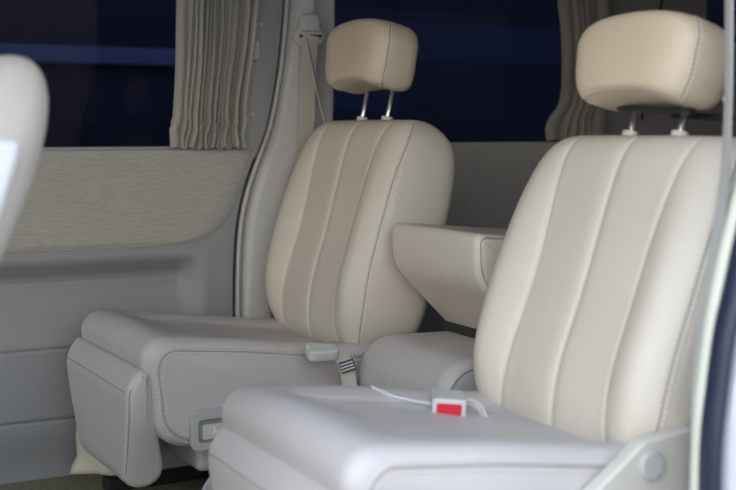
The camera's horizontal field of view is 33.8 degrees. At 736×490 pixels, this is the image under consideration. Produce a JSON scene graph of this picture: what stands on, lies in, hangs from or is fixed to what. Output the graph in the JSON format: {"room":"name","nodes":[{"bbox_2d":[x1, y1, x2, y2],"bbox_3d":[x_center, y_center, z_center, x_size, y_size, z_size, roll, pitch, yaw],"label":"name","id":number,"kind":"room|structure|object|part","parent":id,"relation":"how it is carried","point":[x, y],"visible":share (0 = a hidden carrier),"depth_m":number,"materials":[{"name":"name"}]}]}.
{"room":"vehicle interior","nodes":[
{"label":"vehicle interior","id":0,"kind":"room"},
{"bbox_2d":[0,474,207,489],"bbox_3d":[-0.192,0.708,2.503,5.100,0.060,1.940,-3,6,-27],"label":"floor","id":1,"kind":"structure","parent":0,"point":[78,481],"depth_m":3.13,"materials":[{"name":"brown carpet"}]},
{"bbox_2d":[0,55,47,259],"bbox_3d":[-0.872,0.246,1.672,0.836,1.019,0.516,-3,6,-27],"label":"seat","id":2,"kind":"object","parent":1,"relation":"on","point":[23,88],"visible":1,"depth_m":1.62,"materials":[{"name":"grey leather"}]},
{"bbox_2d":[67,18,454,489],"bbox_3d":[-0.256,0.030,3.012,0.881,1.193,0.578,-3,6,-29],"label":"seat","id":3,"kind":"object","parent":1,"relation":"on","point":[149,390],"visible":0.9,"depth_m":2.90,"materials":[{"name":"beige leather"}]},
{"bbox_3d":[-0.319,0.588,3.260,0.800,0.035,0.044,-3,6,-29],"label":"seat rail","id":4,"kind":"part","parent":3,"relation":"part of","materials":[{"name":"black plastic"}]},
{"bbox_3d":[-0.266,0.453,3.047,0.500,0.085,0.400,-3,6,-29],"label":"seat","id":5,"kind":"part","parent":3,"relation":"part of","materials":[{"name":"grey plastic"}]},
{"bbox_2d":[81,310,369,445],"bbox_3d":[-0.322,0.291,3.001,0.656,0.264,0.528,-3,6,-29],"label":"seat cushion","id":6,"kind":"object","parent":3,"relation":"on","point":[184,367],"depth_m":2.74,"materials":[{"name":"grey leather"}]},
{"bbox_2d":[305,342,356,385],"bbox_3d":[-0.083,0.436,2.770,0.117,0.430,0.054,-1,6,-14],"label":"belt","id":7,"kind":"object","parent":3,"relation":"on","point":[315,352],"visible":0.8,"depth_m":2.74,"materials":[{"name":"grey fabric"}]},
{"bbox_2d":[340,361,353,371],"bbox_3d":[-0.047,0.275,2.740,0.033,0.025,0.003,-1,5,-6],"label":"print","id":8,"kind":"object","parent":7,"relation":"attached to","point":[345,366],"depth_m":2.74,"materials":[{"name":"white"}]},
{"bbox_3d":[-0.029,-0.025,3.134,0.326,0.595,0.576,-3,6,-29],"label":"backrest","id":9,"kind":"part","parent":3,"relation":"part of","materials":[{"name":"beige leather"}]},
{"bbox_3d":[-0.012,-0.348,3.189,0.046,0.159,0.012,-3,6,-29],"label":"headrest post","id":10,"kind":"part","parent":3,"relation":"part of","materials":[{"name":"silver metal"}]},
{"bbox_3d":[0.052,-0.337,3.074,0.046,0.159,0.012,-3,6,-29],"label":"headrest post","id":11,"kind":"part","parent":3,"relation":"part of","materials":[{"name":"silver metal"}]},
{"bbox_2d":[359,223,506,390],"bbox_3d":[0.273,0.303,2.749,0.494,0.698,0.418,-3,6,-27],"label":"seat","id":12,"kind":"object","parent":1,"relation":"on","point":[451,267],"visible":0.33,"depth_m":2.64,"materials":[{"name":"grey leather"}]},
{"bbox_2d":[359,331,476,390],"bbox_3d":[0.276,0.363,2.749,0.494,0.300,0.406,-3,6,-27],"label":"seat cushion","id":13,"kind":"object","parent":12,"relation":"on","point":[442,359],"depth_m":2.64,"materials":[{"name":"grey leather"}]},
{"bbox_3d":[0.280,0.088,2.725,0.325,0.265,0.382,-3,6,-27],"label":"armrest","id":14,"kind":"part","parent":12,"relation":"part of","materials":[{"name":"beige leather"}]},
{"bbox_2d":[208,10,735,489],"bbox_3d":[0.225,0.158,2.048,0.873,1.119,0.592,-3,6,-27],"label":"seat","id":15,"kind":"object","parent":1,"relation":"on","point":[585,339],"visible":0.94,"depth_m":2.02,"materials":[{"name":"beige leather"}]},
{"bbox_2d":[371,386,431,406],"bbox_3d":[0.061,0.276,2.168,0.120,0.037,0.040,1,6,15],"label":"strap","id":16,"kind":"object","parent":15,"relation":"on","point":[400,399],"visible":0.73,"depth_m":2.16,"materials":[{"name":"white fabric"}]},
{"bbox_2d":[222,384,627,489],"bbox_3d":[0.145,0.371,2.036,0.656,0.264,0.528,-3,6,-27],"label":"seat cushion","id":17,"kind":"object","parent":15,"relation":"on","point":[532,436],"depth_m":1.88,"materials":[{"name":"grey leather"}]},
{"bbox_2d":[430,389,465,415],"bbox_3d":[0.144,0.291,2.211,0.063,0.058,0.169,0,5,1],"label":"seat belt buckle","id":18,"kind":"object","parent":15,"relation":"on","point":[444,401],"visible":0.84,"depth_m":2.13,"materials":[{"name":"grey"}]},
{"bbox_2d":[466,399,487,416],"bbox_3d":[0.193,0.301,2.163,0.060,0.051,0.029,2,6,24],"label":"loop","id":19,"kind":"object","parent":15,"relation":"on","point":[478,406],"visible":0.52,"depth_m":2.17,"materials":[{"name":"grey fabric"}]},
{"bbox_3d":[0.456,0.100,2.173,0.343,0.591,0.576,-3,6,-27],"label":"backrest","id":20,"kind":"part","parent":15,"relation":"part of","materials":[{"name":"beige leather"}]},
{"bbox_3d":[0.484,-0.204,2.234,0.045,0.126,0.012,-3,6,-27],"label":"headrest post","id":21,"kind":"part","parent":15,"relation":"part of","materials":[{"name":"silver metal"}]},
{"bbox_3d":[0.545,-0.193,2.117,0.045,0.126,0.012,-3,6,-27],"label":"headrest post","id":22,"kind":"part","parent":15,"relation":"part of","materials":[{"name":"silver metal"}]},
{"bbox_2d":[691,0,732,437],"bbox_3d":[0.523,0.185,1.848,0.055,1.279,0.026,-3,6,-27],"label":"belt","id":23,"kind":"object","parent":15,"relation":"attached to","point":[721,210],"visible":0.66,"depth_m":1.83,"materials":[{"name":"grey"}]},
{"bbox_2d":[417,302,439,332],"bbox_3d":[0.695,0.111,3.923,2.070,0.860,0.072,-3,6,-27],"label":"wall","id":24,"kind":"structure","parent":0,"point":[431,320],"depth_m":3.63,"materials":[{"name":"grey plastic"}]},
{"bbox_2d":[0,148,252,483],"bbox_3d":[-1.461,0.215,2.818,2.580,0.862,0.059,-3,6,-27],"label":"door","id":25,"kind":"structure","parent":24,"relation":"in","point":[46,298],"depth_m":3.16,"materials":[{"name":"grey plastic"}]},
{"bbox_2d":[0,0,175,146],"bbox_3d":[-1.439,-0.496,2.795,2.660,0.618,0.005,-3,6,-27],"label":"window","id":26,"kind":"structure","parent":25,"relation":"in","point":[107,67],"depth_m":3.18,"materials":[{"name":"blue glass"}]},
{"bbox_2d":[3,0,288,316],"bbox_3d":[-1.418,-0.096,2.825,2.690,1.480,0.086,-3,6,-27],"label":"trim","id":27,"kind":"structure","parent":24,"relation":"attached to","point":[130,198],"depth_m":3.21,"materials":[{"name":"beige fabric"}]},
{"bbox_2d":[169,0,259,149],"bbox_3d":[-0.397,-0.535,3.226,0.272,0.561,0.053,-3,6,-27],"label":"curtain","id":28,"kind":"object","parent":24,"relation":"hanging from","point":[216,39],"visible":1,"depth_m":3.23,"materials":[{"name":"grey fabric"}]},
{"bbox_2d":[254,41,259,59],"bbox_3d":[-0.310,-0.533,3.313,0.022,0.050,0.018,-3,6,-27],"label":"clip","id":29,"kind":"object","parent":24,"relation":"attached to","point":[257,49],"visible":0.57,"depth_m":3.31,"materials":[{"name":"grey plastic"}]},
{"bbox_2d":[234,0,334,318],"bbox_3d":[-0.231,-0.152,3.417,0.314,1.480,0.067,-3,6,-27],"label":"trim","id":30,"kind":"structure","parent":24,"relation":"attached to","point":[277,163],"depth_m":3.37,"materials":[{"name":"grey plastic"}]},
{"bbox_2d":[293,14,326,161],"bbox_3d":[-0.161,-0.369,3.370,0.097,0.547,0.038,-3,6,-27],"label":"belt","id":31,"kind":"object","parent":24,"relation":"attached to","point":[308,35],"visible":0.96,"depth_m":3.36,"materials":[{"name":"beige fabric"}]},
{"bbox_3d":[-0.164,-0.597,3.359,0.094,0.090,0.016,-3,6,-27],"label":"anchor plate","id":32,"kind":"part","parent":31,"relation":"part of","materials":[{"name":"grey plastic"}]},
{"bbox_2d":[333,0,561,141],"bbox_3d":[0.315,-0.582,3.704,1.035,0.618,0.005,-3,6,-27],"label":"window","id":33,"kind":"structure","parent":24,"relation":"in","point":[486,70],"depth_m":3.71,"materials":[{"name":"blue glass"}]},
{"bbox_2d":[446,142,557,228],"bbox_3d":[0.731,-0.190,3.922,1.880,0.289,0.056,-3,6,-27],"label":"trim","id":34,"kind":"structure","parent":24,"relation":"attached to","point":[491,178],"depth_m":3.71,"materials":[{"name":"grey fabric"}]},
{"bbox_2d":[641,0,662,119],"bbox_3d":[0.927,-0.634,3.935,0.086,0.454,0.008,-3,6,-27],"label":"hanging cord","id":35,"kind":"object","parent":24,"relation":"hanging from","point":[661,2],"visible":0.2,"depth_m":3.93,"materials":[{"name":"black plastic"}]},
{"bbox_2d":[606,0,735,136],"bbox_3d":[1.118,-0.648,4.085,1.005,0.618,0.050,-3,6,-27],"label":"trim","id":36,"kind":"structure","parent":24,"relation":"attached to","point":[652,123],"depth_m":4.00,"materials":[{"name":"grey plastic"}]},
{"bbox_2d":[721,337,735,489],"bbox_3d":[0.960,0.248,1.895,1.015,0.930,0.052,-2,6,-24],"label":"wall","id":37,"kind":"structure","parent":0,"point":[728,460],"depth_m":1.70,"materials":[{"name":"silver metal"}]},
{"bbox_2d":[690,184,735,489],"bbox_3d":[0.578,0.126,1.763,0.261,1.315,0.023,-3,6,-27],"label":"trim","id":38,"kind":"structure","parent":37,"relation":"attached to","point":[722,260],"depth_m":1.71,"materials":[{"name":"beige plastic"}]},
{"bbox_2d":[698,228,735,489],"bbox_3d":[0.583,0.131,1.733,0.254,1.278,0.038,-3,6,-27],"label":"trim","id":39,"kind":"structure","parent":37,"relation":"attached to","point":[724,331],"depth_m":1.68,"materials":[{"name":"blue"}]},
{"bbox_3d":[0.745,-0.889,3.884,1.930,0.140,0.060,-3,6,-27],"label":"trim","id":40,"kind":"structure","parent":0,"visible":0},
{"bbox_2d":[545,0,610,140],"bbox_3d":[0.664,-0.595,3.784,0.244,0.547,0.034,-3,6,-27],"label":"curtain","id":41,"kind":"object","parent":40,"relation":"hanging from","point":[572,116],"visible":0.57,"depth_m":3.78,"materials":[{"name":"beige fabric"}]},
{"bbox_2d":[706,0,735,43],"bbox_3d":[1.332,-0.810,4.215,0.592,0.260,0.005,-3,6,-27],"label":"window","id":42,"kind":"structure","parent":40,"relation":"in","point":[715,14],"depth_m":4.15,"materials":[{"name":"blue glass"}]}
]}

